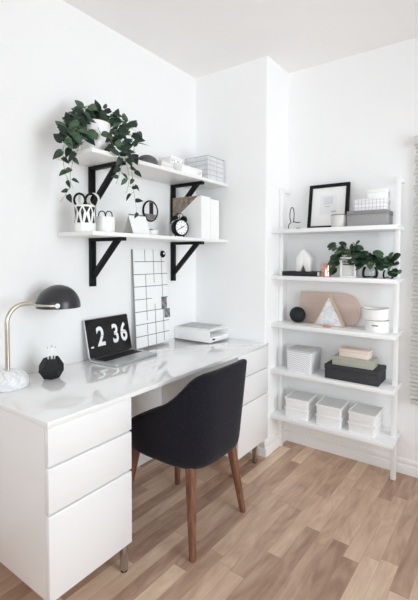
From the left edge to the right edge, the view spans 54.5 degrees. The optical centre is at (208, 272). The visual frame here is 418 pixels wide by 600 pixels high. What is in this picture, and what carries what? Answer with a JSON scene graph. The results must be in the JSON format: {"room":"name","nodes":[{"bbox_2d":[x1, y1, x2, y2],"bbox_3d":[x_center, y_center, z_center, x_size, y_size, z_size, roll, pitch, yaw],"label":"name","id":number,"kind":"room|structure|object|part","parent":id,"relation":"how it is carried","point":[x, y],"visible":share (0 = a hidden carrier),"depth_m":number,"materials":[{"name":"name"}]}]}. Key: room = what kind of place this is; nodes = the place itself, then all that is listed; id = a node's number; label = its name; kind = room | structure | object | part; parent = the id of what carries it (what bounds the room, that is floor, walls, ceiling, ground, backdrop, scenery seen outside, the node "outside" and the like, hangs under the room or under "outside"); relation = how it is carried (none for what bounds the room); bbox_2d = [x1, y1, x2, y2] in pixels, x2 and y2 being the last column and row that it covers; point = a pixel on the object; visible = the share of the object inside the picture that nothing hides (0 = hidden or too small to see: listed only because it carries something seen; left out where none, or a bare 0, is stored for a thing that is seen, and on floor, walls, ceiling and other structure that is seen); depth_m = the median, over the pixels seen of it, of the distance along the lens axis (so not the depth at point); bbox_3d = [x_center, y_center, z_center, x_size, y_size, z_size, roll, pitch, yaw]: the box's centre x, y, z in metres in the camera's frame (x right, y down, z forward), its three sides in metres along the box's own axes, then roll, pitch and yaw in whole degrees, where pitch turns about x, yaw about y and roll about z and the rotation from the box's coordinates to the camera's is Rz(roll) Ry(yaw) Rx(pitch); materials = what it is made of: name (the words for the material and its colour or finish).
{"room":"home office","nodes":[
{"label":"home office","id":0,"kind":"room"},
{"bbox_2d":[0,0,195,466],"bbox_3d":[-1.221,-0.047,1.529,0.120,2.611,4.308,2,3,36],"label":"wall","id":1,"kind":"structure","parent":0,"point":[54,55],"depth_m":2.09,"materials":[{"name":"paint"}]},
{"bbox_2d":[56,147,227,223],"bbox_3d":[-0.319,-0.456,2.423,0.280,0.282,1.146,2,3,36],"label":"wall shelf","id":2,"kind":"object","parent":1,"relation":"attached to","point":[95,159],"visible":0.69,"depth_m":2.23,"materials":[{"name":"white wood"}]},
{"bbox_2d":[53,100,148,217],"bbox_3d":[-0.533,-0.573,2.028,0.486,0.604,0.257,-1,2,-28],"label":"trailing plant","id":3,"kind":"object","parent":2,"relation":"on","point":[91,127],"visible":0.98,"depth_m":1.99,"materials":[{"name":"green plant"}]},
{"bbox_3d":[-0.578,-0.668,2.056,0.160,0.168,0.160,2,3,36],"label":"pot","id":4,"kind":"part","parent":3,"relation":"part of","materials":[{"name":"white ceramic"}]},
{"bbox_2d":[138,155,157,164],"bbox_3d":[-0.348,-0.624,2.274,0.120,0.064,0.120,2,3,36],"label":"round speaker","id":5,"kind":"object","parent":2,"relation":"on","point":[147,158],"visible":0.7,"depth_m":2.23},
{"bbox_2d":[159,156,183,165],"bbox_3d":[-0.238,-0.661,2.579,0.103,0.118,0.128,2,3,36],"label":"storage box","id":6,"kind":"object","parent":2,"relation":"on","point":[176,161],"visible":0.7,"depth_m":2.53,"materials":[{"name":"white paper"}]},
{"bbox_3d":[-0.238,-0.714,2.577,0.103,0.012,0.128,2,3,36],"label":"lid","id":7,"kind":"part","parent":6,"relation":"part of","materials":[{"name":"white paper"}]},
{"bbox_2d":[173,164,201,176],"bbox_3d":[-0.133,-0.624,2.526,0.078,0.048,0.203,2,3,36],"label":"storage box","id":8,"kind":"object","parent":2,"relation":"on","point":[181,167],"visible":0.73,"depth_m":2.47,"materials":[{"name":"white paper"}]},
{"bbox_3d":[-0.133,-0.642,2.525,0.078,0.012,0.203,2,3,36],"label":"lid","id":9,"kind":"part","parent":8,"relation":"part of","materials":[{"name":"white paper"}]},
{"bbox_2d":[185,155,224,182],"bbox_3d":[-0.028,-0.691,2.785,0.205,0.158,0.201,2,3,36],"label":"wire basket","id":10,"kind":"object","parent":2,"relation":"on","point":[213,169],"visible":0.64,"depth_m":2.70,"materials":[{"name":"white metal"}]},
{"bbox_3d":[-0.310,-0.611,2.431,0.170,0.028,0.122,2,3,36],"label":"book","id":11,"kind":"object","parent":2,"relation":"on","visible":0},
{"bbox_2d":[157,160,172,166],"bbox_3d":[-0.310,-0.638,2.432,0.160,0.026,0.114,1,2,32],"label":"book","id":12,"kind":"object","parent":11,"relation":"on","point":[163,162],"visible":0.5,"depth_m":2.38,"materials":[{"name":"white paper"}]},
{"bbox_2d":[57,231,226,285],"bbox_3d":[-0.320,-0.071,2.437,0.280,0.282,1.146,2,3,36],"label":"wall shelf","id":13,"kind":"object","parent":1,"relation":"attached to","point":[116,238],"visible":1,"depth_m":2.21,"materials":[{"name":"white wood"}]},
{"bbox_2d":[74,204,95,231],"bbox_3d":[-0.613,-0.263,2.006,0.101,0.132,0.101,2,3,36],"label":"pencil cup","id":14,"kind":"object","parent":13,"relation":"on","point":[84,214],"visible":0.93,"depth_m":1.96,"materials":[{"name":"white ceramic"}]},
{"bbox_2d":[73,192,96,205],"bbox_3d":[-0.608,-0.298,1.994,0.115,0.185,0.011,0,2,-14],"label":"scissors","id":15,"kind":"object","parent":14,"relation":"in","point":[79,193],"visible":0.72,"depth_m":1.99,"materials":[{"name":"metal"}]},
{"bbox_3d":[-0.633,-0.353,1.986,0.062,0.074,0.011,0,2,-14],"label":"handle","id":16,"kind":"part","parent":15,"relation":"part of","materials":[{"name":"black plastic"}]},
{"bbox_3d":[-0.582,-0.353,1.999,0.062,0.074,0.011,0,2,-14],"label":"handle","id":17,"kind":"part","parent":15,"relation":"part of","materials":[{"name":"black plastic"}]},
{"bbox_2d":[78,192,99,205],"bbox_3d":[-0.602,-0.303,2.036,0.107,0.192,0.011,0,2,-14],"label":"scissors","id":18,"kind":"object","parent":14,"relation":"in","point":[79,196],"visible":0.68,"depth_m":2.03,"materials":[{"name":"metal"}]},
{"bbox_3d":[-0.626,-0.364,2.028,0.058,0.069,0.011,0,2,-14],"label":"handle","id":19,"kind":"part","parent":18,"relation":"part of","materials":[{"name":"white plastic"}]},
{"bbox_3d":[-0.579,-0.364,2.040,0.058,0.069,0.011,0,2,-14],"label":"handle","id":20,"kind":"part","parent":18,"relation":"part of","materials":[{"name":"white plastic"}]},
{"bbox_2d":[96,216,114,231],"bbox_3d":[-0.538,-0.243,2.110,0.098,0.085,0.098,2,3,36],"label":"pencil cup","id":21,"kind":"object","parent":13,"relation":"on","point":[103,223],"visible":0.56,"depth_m":2.07,"materials":[{"name":"white ceramic"}]},
{"bbox_2d":[123,214,149,234],"bbox_3d":[-0.407,-0.267,2.297,0.103,0.118,0.128,2,3,42],"label":"desk calendar","id":22,"kind":"object","parent":13,"relation":"on","point":[138,225],"visible":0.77,"depth_m":2.28,"materials":[{"name":"white paper"}]},
{"bbox_3d":[-0.427,-0.264,2.310,0.056,0.112,0.120,2,3,42],"label":"leg","id":23,"kind":"part","parent":22,"relation":"part of","materials":[{"name":"grey ceramic"}]},
{"bbox_2d":[142,200,157,221],"bbox_3d":[-0.373,-0.388,2.579,0.013,0.136,0.136,2,3,36],"label":"mirror","id":24,"kind":"object","parent":13,"relation":"on","point":[149,209],"visible":0.93,"depth_m":2.58,"materials":[{"name":"black"}]},
{"bbox_2d":[149,230,157,234],"bbox_3d":[-0.343,-0.227,2.383,0.092,0.034,0.092,2,3,36],"label":"dish","id":25,"kind":"object","parent":13,"relation":"on","point":[152,232],"visible":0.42,"depth_m":2.35,"materials":[{"name":"white ceramic"}]},
{"bbox_2d":[171,213,188,236],"bbox_3d":[-0.186,-0.294,2.563,0.108,0.157,0.053,-1,3,-38],"label":"alarm clock","id":26,"kind":"object","parent":13,"relation":"on","point":[179,227],"visible":0.99,"depth_m":2.54,"materials":[{"name":"black metal"}]},
{"bbox_2d":[172,196,209,238],"bbox_3d":[-0.121,-0.355,2.684,0.250,0.268,0.098,2,3,36],"label":"magazine file","id":27,"kind":"object","parent":13,"relation":"on","point":[197,213],"visible":0.7,"depth_m":2.61,"materials":[{"name":"white cardboard"}]},
{"bbox_2d":[173,195,199,215],"bbox_3d":[-0.149,-0.358,2.658,0.225,0.268,0.013,2,3,36],"label":"notebook","id":28,"kind":"object","parent":27,"relation":"in","point":[179,204],"visible":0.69,"depth_m":2.67,"materials":[{"name":"brown fabric"}]},
{"bbox_2d":[210,199,218,238],"bbox_3d":[-0.062,-0.352,2.766,0.250,0.258,0.095,2,3,36],"label":"magazine file","id":29,"kind":"object","parent":13,"relation":"on","point":[214,204],"visible":0.43,"depth_m":2.69,"materials":[{"name":"white cardboard"}]},
{"bbox_2d":[0,440,417,599],"bbox_3d":[0.143,1.346,0.593,3.490,0.100,4.548,2,3,36],"label":"floor","id":30,"kind":"structure","parent":0,"point":[316,524],"depth_m":1.92,"materials":[{"name":"laminate"}]},
{"bbox_2d":[0,398,131,599],"bbox_3d":[-0.674,0.884,1.704,0.598,0.740,0.381,2,3,36],"label":"base cabinet","id":31,"kind":"object","parent":30,"relation":"on","point":[66,488],"visible":0.96,"depth_m":1.48,"materials":[{"name":"paint"}]},
{"bbox_3d":[-0.444,0.659,1.531,0.006,0.009,0.373,2,3,36],"label":"finger pull","id":32,"kind":"part","parent":31,"relation":"part of","materials":[{"name":"white wood"}]},
{"bbox_3d":[-0.439,0.588,1.524,0.019,0.132,0.379,2,3,36],"label":"drawer","id":33,"kind":"part","parent":31,"relation":"part of","materials":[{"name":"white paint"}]},
{"bbox_3d":[-0.439,0.742,1.530,0.019,0.156,0.379,2,3,36],"label":"drawer","id":34,"kind":"part","parent":31,"relation":"part of","materials":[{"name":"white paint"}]},
{"bbox_3d":[-0.439,0.979,1.538,0.019,0.300,0.379,2,3,36],"label":"drawer","id":35,"kind":"part","parent":31,"relation":"part of","materials":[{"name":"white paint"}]},
{"bbox_3d":[-0.357,1.188,1.704,0.025,0.127,0.025,2,3,36],"label":"leg","id":36,"kind":"part","parent":31,"relation":"part of","materials":[{"name":"metal"}]},
{"bbox_2d":[0,338,268,428],"bbox_3d":[-0.319,0.488,2.181,0.600,0.020,1.592,2,3,36],"label":"desktop","id":37,"kind":"object","parent":31,"relation":"on","point":[84,387],"visible":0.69,"depth_m":1.83,"materials":[{"name":"white laminate"}]},
{"bbox_2d":[0,285,80,392],"bbox_3d":[-0.790,0.276,1.843,0.214,0.426,0.436,2,3,36],"label":"desk lamp","id":38,"kind":"object","parent":37,"relation":"on","point":[54,297],"visible":1,"depth_m":1.78,"materials":[{"name":"black metal"}]},
{"bbox_3d":[-0.830,0.277,1.776,0.020,0.292,0.128,2,3,36],"label":"stem","id":39,"kind":"part","parent":38,"relation":"part of","materials":[{"name":"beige metal"}]},
{"bbox_3d":[-0.716,0.113,1.928,0.202,0.107,0.202,2,3,36],"label":"lamp shade","id":40,"kind":"part","parent":38,"relation":"part of","materials":[{"name":"metal"}]},
{"bbox_2d":[39,356,63,379],"bbox_3d":[-0.728,0.439,1.873,0.108,0.097,0.114,1,2,16],"label":"pencil holder","id":41,"kind":"object","parent":37,"relation":"on","point":[50,369],"visible":0.92,"depth_m":1.84,"materials":[{"name":"black ceramic"}]},
{"bbox_2d":[83,313,156,366],"bbox_3d":[-0.482,0.364,2.243,0.249,0.220,0.325,1,2,33],"label":"laptop","id":42,"kind":"object","parent":37,"relation":"on","point":[108,339],"visible":1,"depth_m":2.26,"materials":[{"name":"metal"}]},
{"bbox_3d":[-0.566,0.357,2.296,0.050,0.210,0.325,1,2,33],"label":"screen lid","id":43,"kind":"part","parent":42,"relation":"part of","materials":[{"name":"metal"}]},
{"bbox_2d":[131,249,169,348],"bbox_3d":[-0.367,0.160,2.578,0.043,0.605,0.303,2,3,36],"label":"memo board","id":44,"kind":"object","parent":37,"relation":"on","point":[149,269],"visible":0.98,"depth_m":2.56,"materials":[{"name":"black"}]},
{"bbox_2d":[161,297,166,308],"bbox_3d":[-0.294,0.202,2.664,0.005,0.079,0.051,2,3,36],"label":"print","id":45,"kind":"object","parent":44,"relation":"attached to","point":[163,299],"visible":1,"depth_m":2.66},
{"bbox_2d":[164,308,169,316],"bbox_3d":[-0.277,0.269,2.685,0.004,0.059,0.054,2,3,36],"label":"print","id":46,"kind":"object","parent":44,"relation":"attached to","point":[166,311],"visible":1,"depth_m":2.69},
{"bbox_2d":[175,326,228,342],"bbox_3d":[-0.046,0.416,2.808,0.300,0.078,0.230,2,3,36],"label":"paper tray","id":47,"kind":"object","parent":37,"relation":"on","point":[201,335],"visible":0.94,"depth_m":2.73,"materials":[{"name":"white plastic"}]},
{"bbox_2d":[179,322,222,329],"bbox_3d":[-0.058,0.372,2.811,0.254,0.008,0.179,1,2,30],"label":"magazine","id":48,"kind":"object","parent":47,"relation":"on","point":[206,326],"visible":1,"depth_m":2.80,"materials":[{"name":"white paper"}]},
{"bbox_3d":[-0.044,0.436,2.807,0.285,0.025,0.214,2,3,36],"label":"drawer","id":49,"kind":"part","parent":47,"relation":"part of","materials":[{"name":"white plastic"}]},
{"bbox_2d":[129,359,246,562],"bbox_3d":[-0.128,0.836,2.057,0.568,0.814,0.488,2,3,36],"label":"desk chair","id":50,"kind":"object","parent":30,"relation":"on","point":[201,424],"visible":0.91,"depth_m":1.81,"materials":[{"name":"grey fabric"}]},
{"bbox_3d":[-0.391,1.051,2.025,0.111,0.385,0.052,0,2,0],"label":"leg","id":51,"kind":"part","parent":50,"relation":"part of","materials":[{"name":"brown wood"}]},
{"bbox_3d":[-0.181,1.041,2.315,0.052,0.385,0.111,-1,2,-19],"label":"leg","id":52,"kind":"part","parent":50,"relation":"part of","materials":[{"name":"brown wood"}]},
{"bbox_3d":[-0.073,1.060,1.796,0.052,0.385,0.111,-1,2,-19],"label":"leg","id":53,"kind":"part","parent":50,"relation":"part of","materials":[{"name":"brown wood"}]},
{"bbox_3d":[0.136,1.050,2.086,0.111,0.385,0.052,0,2,0],"label":"leg","id":54,"kind":"part","parent":50,"relation":"part of","materials":[{"name":"brown wood"}]},
{"bbox_2d":[162,346,267,462],"bbox_3d":[0.036,0.851,2.690,0.598,0.740,0.372,2,3,36],"label":"base cabinet","id":55,"kind":"object","parent":30,"relation":"on","point":[254,418],"visible":0.32,"depth_m":2.54,"materials":[{"name":"paint"}]},
{"bbox_3d":[0.271,0.946,2.524,0.019,0.300,0.370,2,3,36],"label":"drawer","id":56,"kind":"part","parent":55,"relation":"part of","materials":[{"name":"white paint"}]},
{"bbox_3d":[0.272,0.554,2.510,0.019,0.132,0.370,2,3,36],"label":"drawer","id":57,"kind":"part","parent":55,"relation":"part of","materials":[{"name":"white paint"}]},
{"bbox_3d":[0.294,1.157,2.608,0.025,0.127,0.025,2,3,36],"label":"leg","id":58,"kind":"part","parent":55,"relation":"part of","materials":[{"name":"metal"}]},
{"bbox_3d":[0.272,0.708,2.515,0.019,0.156,0.370,2,3,36],"label":"drawer","id":59,"kind":"part","parent":55,"relation":"part of","materials":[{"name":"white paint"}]},
{"bbox_2d":[270,176,404,480],"bbox_3d":[0.795,0.329,2.590,0.772,1.788,0.249,2,3,36],"label":"bookcase","id":60,"kind":"object","parent":30,"relation":"on","point":[387,437],"visible":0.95,"depth_m":2.45,"materials":[{"name":"white wood"}]},
{"bbox_3d":[0.501,0.321,2.811,0.028,1.788,0.030,2,3,36],"label":"post","id":61,"kind":"part","parent":60,"relation":"part of","materials":[{"name":"white wood"}]},
{"bbox_2d":[288,207,299,228],"bbox_3d":[0.564,-0.357,2.686,0.087,0.150,0.028,2,3,36],"label":"ornament","id":62,"kind":"object","parent":60,"relation":"on","point":[291,207],"visible":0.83,"depth_m":2.69,"materials":[{"name":"grey metal"}]},
{"bbox_2d":[290,307,305,321],"bbox_3d":[0.600,0.287,2.750,0.106,0.104,0.106,2,3,36],"label":"ball","id":63,"kind":"object","parent":60,"relation":"on","point":[297,314],"visible":1,"depth_m":2.71,"materials":[{"name":"black ceramic"}]},
{"bbox_2d":[285,405,315,420],"bbox_3d":[0.623,0.926,2.738,0.164,0.064,0.196,1,2,33],"label":"lidded box","id":64,"kind":"object","parent":60,"relation":"on","point":[290,412],"visible":0.48,"depth_m":2.66,"materials":[{"name":"white cardboard"}]},
{"bbox_3d":[0.623,0.901,2.737,0.164,0.014,0.196,1,2,33],"label":"lid","id":65,"kind":"part","parent":64,"relation":"part of","materials":[{"name":"white cardboard"}]},
{"bbox_2d":[284,389,317,410],"bbox_3d":[0.623,0.862,2.735,0.164,0.064,0.196,1,2,33],"label":"lidded box","id":66,"kind":"object","parent":64,"relation":"on","point":[297,399],"visible":1,"depth_m":2.68,"materials":[{"name":"white cardboard"}]},
{"bbox_3d":[0.623,0.837,2.734,0.164,0.014,0.196,1,2,33],"label":"lid","id":67,"kind":"part","parent":66,"relation":"part of","materials":[{"name":"white cardboard"}]},
{"bbox_2d":[282,271,320,276],"bbox_3d":[0.623,0.009,2.668,0.240,0.030,0.142,2,3,36],"label":"book","id":68,"kind":"object","parent":60,"relation":"on","point":[284,273],"visible":0.8,"depth_m":2.61,"materials":[{"name":"black paper"}]},
{"bbox_2d":[296,250,312,270],"bbox_3d":[0.630,-0.077,2.667,0.096,0.142,0.060,2,3,36],"label":"house ornament","id":69,"kind":"object","parent":68,"relation":"on","point":[304,260],"visible":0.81,"depth_m":2.64,"materials":[{"name":"white ceramic"}]},
{"bbox_2d":[286,345,320,373],"bbox_3d":[0.635,0.582,2.717,0.184,0.142,0.184,2,3,36],"label":"woven basket","id":70,"kind":"object","parent":60,"relation":"on","point":[300,358],"visible":1,"depth_m":2.65,"materials":[{"name":"wicker"}]},
{"bbox_3d":[0.635,0.515,2.715,0.184,0.010,0.184,2,3,36],"label":"lid","id":71,"kind":"part","parent":70,"relation":"part of","materials":[{"name":"fabric"}]},
{"bbox_2d":[321,263,331,276],"bbox_3d":[0.743,-0.014,2.569,0.066,0.084,0.066,2,3,36],"label":"candle holder","id":72,"kind":"object","parent":60,"relation":"on","point":[325,267],"visible":0.86,"depth_m":2.54,"materials":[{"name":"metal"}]},
{"bbox_2d":[307,182,350,227],"bbox_3d":[0.783,-0.430,2.664,0.268,0.301,0.063,2,3,36],"label":"picture frame","id":73,"kind":"object","parent":60,"relation":"on","point":[325,200],"visible":0.77,"depth_m":2.67,"materials":[{"name":"black wood"}]},
{"bbox_2d":[320,195,336,214],"bbox_3d":[0.784,-0.442,2.663,0.110,0.124,0.020,2,3,36],"label":"print","id":74,"kind":"object","parent":73,"relation":"attached to","point":[328,203],"depth_m":2.66},
{"bbox_2d":[299,291,360,325],"bbox_3d":[0.795,0.239,2.688,0.410,0.207,0.048,2,3,36],"label":"serving board","id":75,"kind":"object","parent":60,"relation":"on","point":[312,303],"visible":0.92,"depth_m":2.69,"materials":[{"name":"pink wood"}]},
{"bbox_2d":[314,295,345,327],"bbox_3d":[0.777,0.245,2.603,0.196,0.200,0.048,2,3,36],"label":"ornament","id":76,"kind":"object","parent":60,"relation":"on","point":[330,314],"visible":0.95,"depth_m":2.58,"materials":[{"name":"grey stone"}]},
{"bbox_2d":[315,409,348,428],"bbox_3d":[0.796,0.931,2.613,0.164,0.064,0.196,1,2,33],"label":"lidded box","id":77,"kind":"object","parent":60,"relation":"on","point":[328,421],"visible":0.51,"depth_m":2.54,"materials":[{"name":"white cardboard"}]},
{"bbox_3d":[0.796,0.906,2.612,0.164,0.014,0.196,1,2,33],"label":"lid","id":78,"kind":"part","parent":77,"relation":"part of","materials":[{"name":"white cardboard"}]},
{"bbox_2d":[315,395,349,418],"bbox_3d":[0.796,0.867,2.610,0.164,0.064,0.196,1,2,33],"label":"lidded box","id":79,"kind":"object","parent":77,"relation":"on","point":[334,407],"visible":1,"depth_m":2.56,"materials":[{"name":"white cardboard"}]},
{"bbox_3d":[0.796,0.842,2.609,0.164,0.014,0.196,1,2,33],"label":"lid","id":80,"kind":"part","parent":79,"relation":"part of","materials":[{"name":"white cardboard"}]},
{"bbox_3d":[0.790,0.976,2.607,0.772,0.026,0.235,2,3,36],"label":"shelf","id":81,"kind":"part","parent":60,"relation":"part of","materials":[{"name":"white wood"}]},
{"bbox_3d":[0.790,0.670,2.596,0.772,0.026,0.235,2,3,36],"label":"shelf","id":82,"kind":"part","parent":60,"relation":"part of","materials":[{"name":"white wood"}]},
{"bbox_3d":[0.791,0.359,2.585,0.772,0.026,0.235,2,3,36],"label":"shelf","id":83,"kind":"part","parent":60,"relation":"part of","materials":[{"name":"white wood"}]},
{"bbox_3d":[0.792,0.041,2.574,0.772,0.026,0.235,2,3,36],"label":"shelf","id":84,"kind":"part","parent":60,"relation":"part of","materials":[{"name":"white wood"}]},
{"bbox_3d":[0.792,-0.264,2.563,0.772,0.026,0.235,2,3,36],"label":"shelf","id":85,"kind":"part","parent":60,"relation":"part of","materials":[{"name":"white wood"}]},
{"bbox_2d":[331,214,346,226],"bbox_3d":[0.807,-0.315,2.513,0.102,0.080,0.102,2,3,36],"label":"pot","id":86,"kind":"object","parent":60,"relation":"on","point":[337,220],"visible":0.8,"depth_m":2.47,"materials":[{"name":"grey ceramic"}]},
{"bbox_2d":[327,240,365,277],"bbox_3d":[0.839,-0.081,2.474,0.247,0.224,0.197,2,3,36],"label":"potted plant","id":87,"kind":"object","parent":60,"relation":"on","point":[354,252],"visible":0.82,"depth_m":2.46,"materials":[{"name":"green plant"}]},
{"bbox_3d":[0.849,-0.091,2.471,0.169,0.157,0.107,2,3,36],"label":"stem","id":88,"kind":"part","parent":87,"relation":"part of","materials":[{"name":"green plant"}]},
{"bbox_3d":[0.863,-0.008,2.483,0.074,0.072,0.074,2,3,36],"label":"planter","id":89,"kind":"part","parent":87,"relation":"part of","materials":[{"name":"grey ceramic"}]},
{"bbox_3d":[0.863,-0.030,2.482,0.094,0.122,0.094,2,3,36],"label":"frame","id":90,"kind":"part","parent":87,"relation":"part of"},
{"bbox_2d":[324,360,385,386],"bbox_3d":[0.907,0.616,2.518,0.322,0.088,0.194,2,3,36],"label":"storage box","id":91,"kind":"object","parent":60,"relation":"on","point":[375,377],"visible":0.79,"depth_m":2.44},
{"bbox_2d":[332,352,377,369],"bbox_3d":[0.898,0.547,2.498,0.244,0.052,0.124,2,3,36],"label":"storage box","id":92,"kind":"object","parent":91,"relation":"on","point":[372,363],"visible":0.96,"depth_m":2.45,"materials":[{"name":"cardboard"}]},
{"bbox_2d":[339,346,372,359],"bbox_3d":[0.902,0.497,2.497,0.179,0.048,0.089,2,3,36],"label":"storage box","id":93,"kind":"object","parent":92,"relation":"on","point":[345,351],"visible":1,"depth_m":2.47,"materials":[{"name":"pink cardboard"}]},
{"bbox_3d":[0.902,0.481,2.496,0.179,0.016,0.089,2,3,36],"label":"lid","id":94,"kind":"part","parent":93,"relation":"part of","materials":[{"name":"cardboard"}]},
{"bbox_3d":[0.907,0.585,2.517,0.322,0.026,0.194,2,3,36],"label":"lid","id":95,"kind":"part","parent":91,"relation":"part of","materials":[{"name":"black cardboard"}]},
{"bbox_2d":[347,417,383,437],"bbox_3d":[0.963,0.936,2.492,0.164,0.064,0.196,2,3,37],"label":"lidded box","id":96,"kind":"object","parent":60,"relation":"on","point":[357,428],"visible":0.66,"depth_m":2.42,"materials":[{"name":"white cardboard"}]},
{"bbox_3d":[0.963,0.911,2.491,0.164,0.014,0.196,2,3,37],"label":"lid","id":97,"kind":"part","parent":96,"relation":"part of","materials":[{"name":"white cardboard"}]},
{"bbox_2d":[348,402,383,426],"bbox_3d":[0.964,0.872,2.490,0.164,0.064,0.196,2,3,37],"label":"lidded box","id":98,"kind":"object","parent":96,"relation":"on","point":[361,413],"visible":1,"depth_m":2.44,"materials":[{"name":"white cardboard"}]},
{"bbox_3d":[0.964,0.847,2.489,0.164,0.014,0.196,2,3,37],"label":"lid","id":99,"kind":"part","parent":98,"relation":"part of","materials":[{"name":"white cardboard"}]},
{"bbox_2d":[347,209,392,225],"bbox_3d":[0.970,-0.319,2.444,0.226,0.092,0.174,2,3,36],"label":"storage box","id":100,"kind":"object","parent":60,"relation":"on","point":[380,216],"visible":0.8,"depth_m":2.37,"materials":[{"name":"grey fabric"}]},
{"bbox_3d":[0.970,-0.352,2.443,0.226,0.024,0.174,2,3,36],"label":"lid","id":101,"kind":"part","parent":100,"relation":"part of","materials":[{"name":"grey cardboard"}]},
{"bbox_2d":[354,198,390,210],"bbox_3d":[0.982,-0.399,2.439,0.180,0.068,0.144,2,3,36],"label":"storage box","id":102,"kind":"object","parent":100,"relation":"on","point":[375,203],"visible":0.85,"depth_m":2.38,"materials":[{"name":"paper"}]},
{"bbox_3d":[0.982,-0.421,2.438,0.180,0.022,0.144,2,3,36],"label":"lid","id":103,"kind":"part","parent":102,"relation":"part of","materials":[{"name":"paper"}]},
{"bbox_2d":[367,188,390,199],"bbox_3d":[1.016,-0.461,2.425,0.109,0.058,0.104,2,3,36],"label":"storage box","id":104,"kind":"object","parent":102,"relation":"on","point":[384,192],"visible":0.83,"depth_m":2.38,"materials":[{"name":"white paper"}]},
{"bbox_3d":[1.016,-0.480,2.425,0.109,0.020,0.104,2,3,36],"label":"lid","id":105,"kind":"part","parent":104,"relation":"part of","materials":[{"name":"white paper"}]},
{"bbox_2d":[347,250,392,277],"bbox_3d":[0.948,-0.048,2.388,0.282,0.166,0.154,2,3,36],"label":"potted plant","id":106,"kind":"object","parent":60,"relation":"on","point":[370,257],"visible":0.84,"depth_m":2.37,"materials":[{"name":"green plant"}]},
{"bbox_3d":[0.955,0.001,2.405,0.092,0.066,0.092,2,3,36],"label":"glass","id":107,"kind":"part","parent":106,"relation":"part of","materials":[{"name":"white"}]},
{"bbox_3d":[0.957,-0.063,2.391,0.196,0.107,0.085,2,3,36],"label":"stem","id":108,"kind":"part","parent":106,"relation":"part of","materials":[{"name":"green plant"}]},
{"bbox_2d":[365,320,388,332],"bbox_3d":[1.002,0.317,2.419,0.135,0.070,0.127,2,3,36],"label":"tin","id":109,"kind":"object","parent":60,"relation":"on","point":[370,326],"visible":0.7,"depth_m":2.37,"materials":[{"name":"white metal"}]},
{"bbox_2d":[362,306,388,320],"bbox_3d":[0.994,0.245,2.422,0.154,0.074,0.137,2,3,36],"label":"tin","id":110,"kind":"object","parent":109,"relation":"on","point":[368,313],"visible":1,"depth_m":2.37,"materials":[{"name":"white metal"}]},
{"bbox_2d":[374,251,401,278],"bbox_3d":[1.020,-0.041,2.294,0.091,0.159,0.151,-1,2,-33],"label":"potted plant","id":111,"kind":"object","parent":60,"relation":"on","point":[394,272],"visible":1,"depth_m":2.28,"materials":[{"name":"green plant"}]},
{"bbox_3d":[1.024,0.013,2.318,0.060,0.048,0.060,2,3,36],"label":"glass","id":112,"kind":"part","parent":111,"relation":"part of","materials":[{"name":"white"}]},
{"bbox_3d":[1.097,0.338,2.381,0.028,1.788,0.030,2,3,36],"label":"post","id":113,"kind":"part","parent":60,"relation":"part of","materials":[{"name":"white wood"}]},
{"bbox_2d":[63,0,417,77],"bbox_3d":[0.149,-1.363,0.496,3.490,0.100,4.548,2,3,36],"label":"ceiling","id":114,"kind":"structure","parent":0,"point":[200,38],"depth_m":2.28,"materials":[{"name":"paint"}]},
{"bbox_2d":[196,56,288,441],"bbox_3d":[0.230,-0.094,2.943,0.581,2.611,0.316,2,3,36],"label":"wall","id":115,"kind":"structure","parent":0,"point":[242,109],"depth_m":2.76,"materials":[{"name":"paint"}]},
{"bbox_2d":[249,442,264,456],"bbox_3d":[0.286,1.173,2.741,0.206,0.092,0.016,2,3,36],"label":"baseboard","id":116,"kind":"structure","parent":115,"relation":"attached to","point":[260,448],"depth_m":2.69,"materials":[{"name":"paint"}]},
{"bbox_2d":[264,427,286,457],"bbox_3d":[0.465,1.171,2.807,0.016,0.092,0.332,2,3,36],"label":"baseboard","id":117,"kind":"structure","parent":115,"relation":"attached to","point":[272,444],"depth_m":2.76,"materials":[{"name":"paint"}]},
{"bbox_2d":[285,37,417,461],"bbox_3d":[1.440,-0.070,2.340,3.250,2.611,0.120,2,3,36],"label":"wall","id":118,"kind":"structure","parent":0,"point":[353,119],"depth_m":2.59,"materials":[{"name":"paint"}]},
{"bbox_2d":[286,427,417,477],"bbox_3d":[1.633,1.197,2.160,2.669,0.092,0.016,2,3,36],"label":"baseboard","id":119,"kind":"structure","parent":118,"relation":"attached to","point":[405,466],"depth_m":2.66,"materials":[{"name":"paint"}]},
{"bbox_2d":[409,136,417,404],"bbox_3d":[1.685,0.010,2.059,1.190,1.578,0.050,2,3,36],"label":"window blind","id":120,"kind":"object","parent":118,"relation":"attached to","point":[414,338],"visible":1,"depth_m":2.40,"materials":[{"name":"white fabric"}]},
{"bbox_3d":[1.682,0.786,2.085,1.176,0.025,0.026,2,3,36],"label":"rail","id":121,"kind":"part","parent":120,"relation":"part of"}
]}

